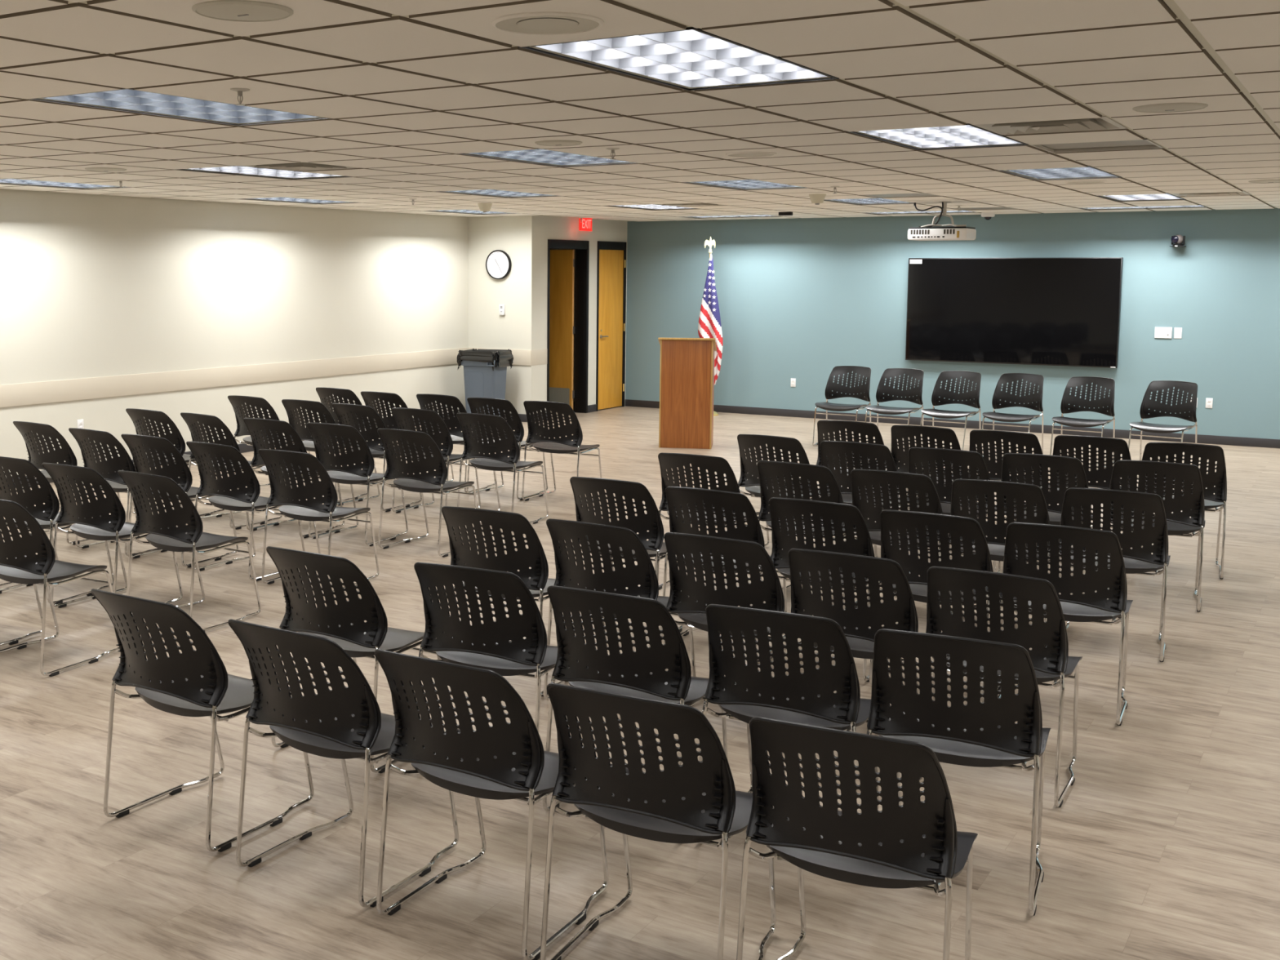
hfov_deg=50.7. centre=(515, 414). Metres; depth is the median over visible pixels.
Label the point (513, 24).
grille
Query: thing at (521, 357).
trim
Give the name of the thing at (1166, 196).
recessed light
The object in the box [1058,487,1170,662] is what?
chair
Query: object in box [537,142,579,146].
grille
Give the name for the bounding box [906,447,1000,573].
chair
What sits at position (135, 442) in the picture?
chair
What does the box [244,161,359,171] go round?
ceiling vent
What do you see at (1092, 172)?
recessed light
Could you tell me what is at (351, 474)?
chair
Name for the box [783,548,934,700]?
chair
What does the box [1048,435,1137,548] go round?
chair
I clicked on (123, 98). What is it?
recessed light
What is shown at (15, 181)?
recessed light
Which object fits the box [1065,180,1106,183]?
ceiling speaker
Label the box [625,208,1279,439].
wall
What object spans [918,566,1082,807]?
chair
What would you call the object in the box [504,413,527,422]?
baseboard
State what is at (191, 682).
chair
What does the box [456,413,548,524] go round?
chair
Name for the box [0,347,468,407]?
trim
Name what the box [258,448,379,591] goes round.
chair
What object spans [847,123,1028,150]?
recessed light
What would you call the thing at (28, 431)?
chair
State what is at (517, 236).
wall
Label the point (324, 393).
chair
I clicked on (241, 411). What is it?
chair
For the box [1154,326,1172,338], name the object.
control panel
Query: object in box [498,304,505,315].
thermostat
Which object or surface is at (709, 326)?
flag
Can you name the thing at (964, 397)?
chair
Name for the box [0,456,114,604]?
chair
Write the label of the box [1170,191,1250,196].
ceiling vent
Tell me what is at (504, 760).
chair
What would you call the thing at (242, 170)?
recessed light
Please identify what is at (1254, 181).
grille
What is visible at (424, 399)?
chair
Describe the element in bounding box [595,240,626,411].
door
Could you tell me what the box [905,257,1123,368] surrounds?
wall display
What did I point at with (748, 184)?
recessed light
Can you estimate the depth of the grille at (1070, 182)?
10.47 m
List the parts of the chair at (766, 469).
sled leg, backrest, seat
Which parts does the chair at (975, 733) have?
sled leg, backrest, seat, sled leg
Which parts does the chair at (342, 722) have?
sled leg, backrest, seat, sled leg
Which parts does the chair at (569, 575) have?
sled leg, backrest, seat, sled leg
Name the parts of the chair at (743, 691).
sled leg, backrest, seat, sled leg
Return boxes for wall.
[0,188,467,477]
[467,215,537,414]
[537,215,627,412]
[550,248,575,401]
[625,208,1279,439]
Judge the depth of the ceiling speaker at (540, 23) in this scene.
3.80 m
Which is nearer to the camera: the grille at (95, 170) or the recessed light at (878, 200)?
the grille at (95, 170)
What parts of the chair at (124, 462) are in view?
backrest, sled leg, seat, sled leg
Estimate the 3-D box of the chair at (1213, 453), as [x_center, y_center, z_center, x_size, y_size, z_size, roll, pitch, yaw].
[4.366,0.584,8.799,0.530,0.880,0.658,3,7,27]
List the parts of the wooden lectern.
panel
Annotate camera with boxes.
[981,213,995,219]
[1169,235,1186,246]
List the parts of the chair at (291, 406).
backrest, seat, sled leg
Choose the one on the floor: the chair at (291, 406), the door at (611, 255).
the chair at (291, 406)
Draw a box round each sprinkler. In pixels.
[115,179,125,187]
[230,88,249,106]
[606,147,619,159]
[830,186,839,193]
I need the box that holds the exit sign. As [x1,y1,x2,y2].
[579,217,592,231]
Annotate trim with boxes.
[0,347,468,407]
[468,347,531,365]
[531,348,547,365]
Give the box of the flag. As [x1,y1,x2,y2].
[697,236,723,416]
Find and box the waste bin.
[461,359,506,416]
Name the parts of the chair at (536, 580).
backrest, seat, sled leg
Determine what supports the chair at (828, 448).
on the floor
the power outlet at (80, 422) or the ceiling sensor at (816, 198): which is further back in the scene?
the power outlet at (80, 422)
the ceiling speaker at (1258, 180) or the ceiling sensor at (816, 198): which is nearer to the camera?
the ceiling speaker at (1258, 180)
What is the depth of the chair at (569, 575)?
5.81 m
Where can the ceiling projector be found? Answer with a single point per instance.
(958, 232)
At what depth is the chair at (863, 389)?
15.25 m
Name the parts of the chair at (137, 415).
backrest, seat, sled leg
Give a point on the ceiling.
(406, 124)
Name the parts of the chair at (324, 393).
backrest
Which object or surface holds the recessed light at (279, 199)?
in the ceiling
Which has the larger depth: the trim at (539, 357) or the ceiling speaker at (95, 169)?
the trim at (539, 357)
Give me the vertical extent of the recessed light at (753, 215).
0.171 m
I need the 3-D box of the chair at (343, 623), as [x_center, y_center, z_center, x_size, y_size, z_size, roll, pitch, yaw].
[-0.653,0.930,5.465,0.530,0.880,0.658,4,7,33]
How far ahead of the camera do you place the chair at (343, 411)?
10.88 m
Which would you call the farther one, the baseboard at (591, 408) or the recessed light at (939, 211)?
the baseboard at (591, 408)
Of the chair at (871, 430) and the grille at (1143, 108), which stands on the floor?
the chair at (871, 430)
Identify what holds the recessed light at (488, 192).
in the ceiling
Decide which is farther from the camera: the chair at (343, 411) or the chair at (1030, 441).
the chair at (343, 411)
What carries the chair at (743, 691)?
on the floor
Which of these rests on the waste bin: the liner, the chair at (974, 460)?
the liner
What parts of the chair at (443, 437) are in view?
sled leg, backrest, seat, sled leg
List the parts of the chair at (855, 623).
sled leg, seat, backrest, sled leg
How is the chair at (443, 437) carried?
on the floor
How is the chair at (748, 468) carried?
on the floor
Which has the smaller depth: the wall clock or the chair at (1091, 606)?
the chair at (1091, 606)
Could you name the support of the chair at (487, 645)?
on the floor
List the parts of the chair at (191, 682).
backrest, sled leg, seat, sled leg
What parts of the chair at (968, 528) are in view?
sled leg, backrest, seat, sled leg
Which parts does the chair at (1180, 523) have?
backrest, seat, sled leg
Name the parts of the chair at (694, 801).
sled leg, backrest, seat, sled leg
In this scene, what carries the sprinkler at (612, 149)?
attached to the ceiling
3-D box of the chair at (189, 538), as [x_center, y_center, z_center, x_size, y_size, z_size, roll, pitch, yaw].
[-1.825,0.714,7.443,0.530,0.880,0.658,4,7,34]
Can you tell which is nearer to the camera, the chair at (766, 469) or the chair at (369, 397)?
the chair at (766, 469)
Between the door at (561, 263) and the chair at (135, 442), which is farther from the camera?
the door at (561, 263)
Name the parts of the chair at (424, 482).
sled leg, backrest, seat, sled leg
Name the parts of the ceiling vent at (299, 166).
plate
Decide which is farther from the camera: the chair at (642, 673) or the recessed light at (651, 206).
the recessed light at (651, 206)
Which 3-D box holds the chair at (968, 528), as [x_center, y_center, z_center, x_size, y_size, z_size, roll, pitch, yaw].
[2.003,0.845,6.314,0.530,0.880,0.658,4,7,32]
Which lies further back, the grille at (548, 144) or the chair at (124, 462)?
the chair at (124, 462)
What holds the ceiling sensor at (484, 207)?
attached to the ceiling
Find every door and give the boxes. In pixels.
[546,239,589,413]
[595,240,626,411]
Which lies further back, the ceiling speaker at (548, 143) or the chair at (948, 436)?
the chair at (948, 436)
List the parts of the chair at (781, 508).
sled leg, backrest, seat, sled leg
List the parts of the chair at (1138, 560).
sled leg, backrest, seat, sled leg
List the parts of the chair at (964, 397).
sled leg, seat, backrest, sled leg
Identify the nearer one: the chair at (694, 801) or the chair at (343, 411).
the chair at (694, 801)
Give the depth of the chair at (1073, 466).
7.99 m
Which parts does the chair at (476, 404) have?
sled leg, backrest, seat, sled leg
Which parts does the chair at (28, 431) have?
sled leg, backrest, seat, sled leg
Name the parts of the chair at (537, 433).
sled leg, backrest, seat, sled leg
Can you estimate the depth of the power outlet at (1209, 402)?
15.32 m
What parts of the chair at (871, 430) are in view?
backrest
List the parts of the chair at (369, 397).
backrest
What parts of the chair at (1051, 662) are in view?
backrest, seat, sled leg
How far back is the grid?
5.16 m
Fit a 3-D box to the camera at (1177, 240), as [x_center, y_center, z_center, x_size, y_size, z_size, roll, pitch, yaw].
[7.542,-1.984,15.267,0.150,0.135,0.193,4,7,33]
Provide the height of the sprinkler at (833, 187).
0.061 m
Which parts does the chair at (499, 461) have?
sled leg, backrest, seat, sled leg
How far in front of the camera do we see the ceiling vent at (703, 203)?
14.27 m
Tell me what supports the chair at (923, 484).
on the floor
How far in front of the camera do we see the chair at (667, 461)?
7.95 m
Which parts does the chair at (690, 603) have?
sled leg, seat, backrest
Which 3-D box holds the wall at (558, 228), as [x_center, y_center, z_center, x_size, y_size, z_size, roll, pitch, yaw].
[0.875,-1.499,18.372,0.150,2.961,2.406,4,7,33]
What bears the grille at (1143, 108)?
attached to the ceiling speaker at (1167, 107)
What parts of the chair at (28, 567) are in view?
backrest, sled leg, seat, sled leg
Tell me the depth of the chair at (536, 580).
6.14 m
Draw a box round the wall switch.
[1173,327,1182,338]
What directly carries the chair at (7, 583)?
on the floor
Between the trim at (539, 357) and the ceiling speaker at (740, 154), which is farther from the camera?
the trim at (539, 357)
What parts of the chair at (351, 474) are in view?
sled leg, backrest, seat, sled leg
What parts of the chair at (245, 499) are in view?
backrest, sled leg, seat, sled leg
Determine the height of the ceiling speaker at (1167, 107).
0.016 m
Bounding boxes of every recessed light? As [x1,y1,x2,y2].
[0,178,124,189]
[26,88,331,125]
[176,165,350,179]
[239,196,352,204]
[427,209,517,214]
[435,189,556,197]
[457,148,638,166]
[518,26,839,90]
[608,204,697,209]
[679,214,772,217]
[683,178,806,190]
[824,197,913,204]
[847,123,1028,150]
[864,209,975,214]
[996,146,1121,180]
[1077,204,1208,209]
[1095,192,1186,201]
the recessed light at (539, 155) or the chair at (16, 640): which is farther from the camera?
the recessed light at (539, 155)
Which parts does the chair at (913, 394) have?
sled leg, seat, backrest, sled leg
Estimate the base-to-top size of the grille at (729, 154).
0.005 m
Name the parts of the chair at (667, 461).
sled leg, backrest, seat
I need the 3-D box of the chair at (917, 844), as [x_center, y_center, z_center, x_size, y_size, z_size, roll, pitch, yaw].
[0.897,1.146,3.488,0.530,0.880,0.658,3,7,28]
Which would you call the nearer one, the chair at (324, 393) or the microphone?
the chair at (324, 393)
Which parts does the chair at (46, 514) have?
sled leg, backrest, seat, sled leg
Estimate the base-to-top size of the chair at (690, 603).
0.880 m
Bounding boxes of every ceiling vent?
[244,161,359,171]
[657,202,720,206]
[863,192,940,197]
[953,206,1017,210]
[973,115,1127,134]
[1029,137,1163,152]
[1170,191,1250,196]
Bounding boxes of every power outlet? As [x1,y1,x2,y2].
[77,419,84,428]
[790,377,795,386]
[1205,397,1213,408]
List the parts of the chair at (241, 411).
sled leg, backrest, seat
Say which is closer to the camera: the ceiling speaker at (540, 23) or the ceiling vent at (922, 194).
the ceiling speaker at (540, 23)
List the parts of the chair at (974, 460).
backrest, seat, sled leg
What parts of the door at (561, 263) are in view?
kick plate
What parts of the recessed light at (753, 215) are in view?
frame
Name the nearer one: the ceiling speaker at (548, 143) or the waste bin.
the ceiling speaker at (548, 143)
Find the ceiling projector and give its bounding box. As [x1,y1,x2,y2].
[907,201,976,240]
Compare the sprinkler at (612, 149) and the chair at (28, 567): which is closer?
the chair at (28, 567)
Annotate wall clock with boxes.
[485,249,511,279]
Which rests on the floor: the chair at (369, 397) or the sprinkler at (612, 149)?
the chair at (369, 397)
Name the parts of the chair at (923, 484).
sled leg, backrest, seat, sled leg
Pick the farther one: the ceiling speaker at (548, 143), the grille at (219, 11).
the ceiling speaker at (548, 143)
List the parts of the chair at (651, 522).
backrest, seat, sled leg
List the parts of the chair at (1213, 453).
backrest, seat, sled leg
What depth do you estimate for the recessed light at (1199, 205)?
14.84 m
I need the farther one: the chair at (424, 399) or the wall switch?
the wall switch
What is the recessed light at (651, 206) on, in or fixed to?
in the ceiling
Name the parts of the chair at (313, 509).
sled leg, backrest, seat, sled leg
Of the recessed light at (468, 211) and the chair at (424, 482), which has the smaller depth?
the chair at (424, 482)
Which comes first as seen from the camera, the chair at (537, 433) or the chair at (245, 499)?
the chair at (245, 499)
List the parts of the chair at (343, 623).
sled leg, backrest, seat, sled leg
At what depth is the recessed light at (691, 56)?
4.62 m
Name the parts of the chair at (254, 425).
sled leg, backrest, seat, sled leg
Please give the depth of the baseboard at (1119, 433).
16.63 m
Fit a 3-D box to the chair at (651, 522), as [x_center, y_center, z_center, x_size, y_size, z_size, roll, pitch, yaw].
[0.615,0.737,7.285,0.530,0.880,0.658,4,7,30]
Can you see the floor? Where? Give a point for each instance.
(1163, 843)
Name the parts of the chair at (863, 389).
sled leg, seat, backrest, sled leg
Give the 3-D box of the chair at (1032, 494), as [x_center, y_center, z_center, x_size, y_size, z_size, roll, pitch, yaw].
[2.628,0.747,7.244,0.530,0.880,0.658,4,7,29]
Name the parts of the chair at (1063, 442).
backrest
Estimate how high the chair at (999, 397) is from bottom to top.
0.880 m
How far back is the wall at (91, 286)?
13.87 m
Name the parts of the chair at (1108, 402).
sled leg, seat, backrest, sled leg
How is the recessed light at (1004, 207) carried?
in the ceiling
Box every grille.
[87,168,124,171]
[195,4,288,20]
[496,15,599,33]
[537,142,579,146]
[728,153,774,156]
[1069,181,1102,183]
[1135,105,1204,111]
[1253,180,1279,182]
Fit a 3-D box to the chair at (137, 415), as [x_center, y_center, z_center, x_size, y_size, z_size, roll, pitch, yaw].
[-2.728,0.363,10.695,0.530,0.880,0.658,4,7,32]
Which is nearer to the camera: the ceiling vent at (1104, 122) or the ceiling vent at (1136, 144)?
the ceiling vent at (1104, 122)
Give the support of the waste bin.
on the floor
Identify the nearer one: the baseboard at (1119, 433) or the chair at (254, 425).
the chair at (254, 425)
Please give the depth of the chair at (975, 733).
4.06 m
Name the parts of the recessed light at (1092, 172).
frame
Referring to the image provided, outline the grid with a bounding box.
[0,0,1279,221]
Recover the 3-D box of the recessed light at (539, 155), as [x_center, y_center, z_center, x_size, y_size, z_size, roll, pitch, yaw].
[0.227,-1.702,8.450,0.614,0.171,1.223,4,7,33]
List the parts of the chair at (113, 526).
backrest, sled leg, seat, sled leg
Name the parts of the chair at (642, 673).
sled leg, backrest, seat, sled leg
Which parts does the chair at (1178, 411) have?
sled leg, seat, backrest, sled leg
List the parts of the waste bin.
raised panel, handle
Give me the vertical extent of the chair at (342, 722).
0.880 m
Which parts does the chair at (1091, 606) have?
sled leg, backrest, seat, sled leg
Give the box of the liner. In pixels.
[457,348,513,370]
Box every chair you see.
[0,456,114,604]
[0,499,119,676]
[0,506,27,586]
[0,556,45,645]
[13,421,120,544]
[42,462,182,615]
[68,427,159,555]
[90,588,314,852]
[117,470,261,631]
[120,433,238,567]
[125,408,224,516]
[180,412,282,529]
[186,441,305,581]
[227,395,310,486]
[227,618,458,906]
[243,417,344,537]
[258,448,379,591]
[266,546,445,773]
[281,399,367,502]
[306,422,408,546]
[315,386,365,476]
[332,403,422,511]
[360,391,434,484]
[374,648,608,959]
[377,428,477,557]
[391,407,480,513]
[412,561,583,795]
[416,393,495,492]
[440,506,580,696]
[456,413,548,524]
[466,397,547,500]
[521,400,601,501]
[540,682,776,959]
[542,585,728,811]
[543,518,696,700]
[569,476,687,631]
[653,452,762,589]
[660,486,786,662]
[662,532,784,706]
[698,604,879,809]
[736,716,977,959]
[737,434,819,546]
[756,460,857,609]
[764,497,874,681]
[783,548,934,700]
[811,420,886,515]
[812,365,871,445]
[813,440,910,555]
[843,469,952,613]
[860,628,1050,915]
[865,368,924,447]
[869,509,1004,702]
[890,425,961,504]
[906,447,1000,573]
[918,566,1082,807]
[920,370,981,450]
[941,479,1049,646]
[968,429,1049,492]
[982,373,1044,457]
[992,453,1093,594]
[997,522,1133,725]
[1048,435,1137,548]
[1049,376,1115,468]
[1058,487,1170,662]
[1107,459,1205,611]
[1128,380,1197,460]
[1137,442,1226,578]
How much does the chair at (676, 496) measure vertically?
0.880 m
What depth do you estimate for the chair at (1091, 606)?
5.78 m
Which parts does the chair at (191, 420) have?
backrest, sled leg, seat, sled leg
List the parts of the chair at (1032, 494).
backrest, seat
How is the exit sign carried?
attached to the wall at (558, 228)
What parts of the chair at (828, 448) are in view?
backrest, seat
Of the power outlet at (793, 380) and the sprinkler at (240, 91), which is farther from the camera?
the power outlet at (793, 380)
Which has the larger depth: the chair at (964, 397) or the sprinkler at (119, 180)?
the chair at (964, 397)
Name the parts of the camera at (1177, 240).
yoke arm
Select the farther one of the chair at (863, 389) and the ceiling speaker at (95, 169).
the chair at (863, 389)
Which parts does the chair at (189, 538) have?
backrest, sled leg, seat, sled leg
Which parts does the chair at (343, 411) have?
sled leg, backrest, seat, sled leg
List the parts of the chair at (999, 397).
sled leg, seat, backrest, sled leg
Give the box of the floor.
[0,401,1279,959]
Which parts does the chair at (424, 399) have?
backrest, sled leg, seat, sled leg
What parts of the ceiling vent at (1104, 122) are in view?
plate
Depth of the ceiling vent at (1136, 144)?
7.70 m
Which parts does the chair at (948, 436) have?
backrest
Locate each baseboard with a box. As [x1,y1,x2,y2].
[7,411,459,488]
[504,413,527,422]
[533,404,596,419]
[625,399,1279,448]
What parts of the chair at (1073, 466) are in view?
sled leg, backrest, seat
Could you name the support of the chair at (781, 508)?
on the floor
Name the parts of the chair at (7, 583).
sled leg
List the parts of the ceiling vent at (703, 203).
plate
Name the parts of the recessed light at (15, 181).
frame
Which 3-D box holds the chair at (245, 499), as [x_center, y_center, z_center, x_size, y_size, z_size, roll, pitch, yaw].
[-1.759,0.581,8.687,0.530,0.880,0.658,4,7,33]
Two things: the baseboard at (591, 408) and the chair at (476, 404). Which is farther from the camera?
the baseboard at (591, 408)
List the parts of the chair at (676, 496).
sled leg, backrest, seat, sled leg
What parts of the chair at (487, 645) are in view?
sled leg, backrest, seat, sled leg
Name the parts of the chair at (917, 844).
sled leg, backrest, seat, sled leg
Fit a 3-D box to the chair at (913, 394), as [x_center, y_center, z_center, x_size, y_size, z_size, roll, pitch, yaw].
[4.172,-0.056,14.755,0.530,0.880,0.658,4,7,33]
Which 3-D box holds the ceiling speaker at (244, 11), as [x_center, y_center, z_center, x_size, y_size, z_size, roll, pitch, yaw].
[-0.740,-1.091,3.639,0.270,0.016,0.270,4,7,33]
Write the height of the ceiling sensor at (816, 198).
0.096 m
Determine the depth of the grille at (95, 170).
9.34 m
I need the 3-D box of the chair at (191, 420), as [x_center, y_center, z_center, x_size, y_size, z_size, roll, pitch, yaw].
[-2.218,0.398,10.379,0.530,0.880,0.658,5,8,37]
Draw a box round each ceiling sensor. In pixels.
[477,203,492,212]
[808,193,826,204]
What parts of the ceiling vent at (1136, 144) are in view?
perforated panel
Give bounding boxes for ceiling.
[0,0,1279,221]
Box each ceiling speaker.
[84,167,126,171]
[191,0,293,22]
[491,11,604,35]
[534,140,582,146]
[725,151,776,157]
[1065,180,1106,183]
[1132,102,1208,112]
[1248,179,1279,182]
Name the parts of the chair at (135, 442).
sled leg, backrest, seat, sled leg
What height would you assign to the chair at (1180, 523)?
0.880 m
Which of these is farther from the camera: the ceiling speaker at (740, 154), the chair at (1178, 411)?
the chair at (1178, 411)
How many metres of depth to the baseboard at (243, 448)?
14.40 m
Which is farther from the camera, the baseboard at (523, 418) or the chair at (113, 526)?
the baseboard at (523, 418)
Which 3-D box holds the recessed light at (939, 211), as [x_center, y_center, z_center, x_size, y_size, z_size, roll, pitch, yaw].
[4.808,-2.499,15.973,1.223,0.171,0.614,4,7,33]
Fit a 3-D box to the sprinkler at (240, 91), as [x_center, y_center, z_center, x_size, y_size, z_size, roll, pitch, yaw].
[-1.076,-1.241,5.238,0.076,0.061,0.076,4,7,33]
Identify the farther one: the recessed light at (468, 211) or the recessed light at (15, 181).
the recessed light at (468, 211)
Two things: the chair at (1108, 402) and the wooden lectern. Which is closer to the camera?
the chair at (1108, 402)
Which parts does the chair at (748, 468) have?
sled leg, backrest, seat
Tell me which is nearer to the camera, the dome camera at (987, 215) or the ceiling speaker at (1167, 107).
the ceiling speaker at (1167, 107)
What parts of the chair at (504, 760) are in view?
sled leg, backrest, seat, sled leg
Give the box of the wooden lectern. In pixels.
[657,337,716,448]
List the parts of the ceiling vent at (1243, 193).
plate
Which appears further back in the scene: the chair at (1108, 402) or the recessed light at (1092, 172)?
the chair at (1108, 402)
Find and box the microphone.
[778,211,792,215]

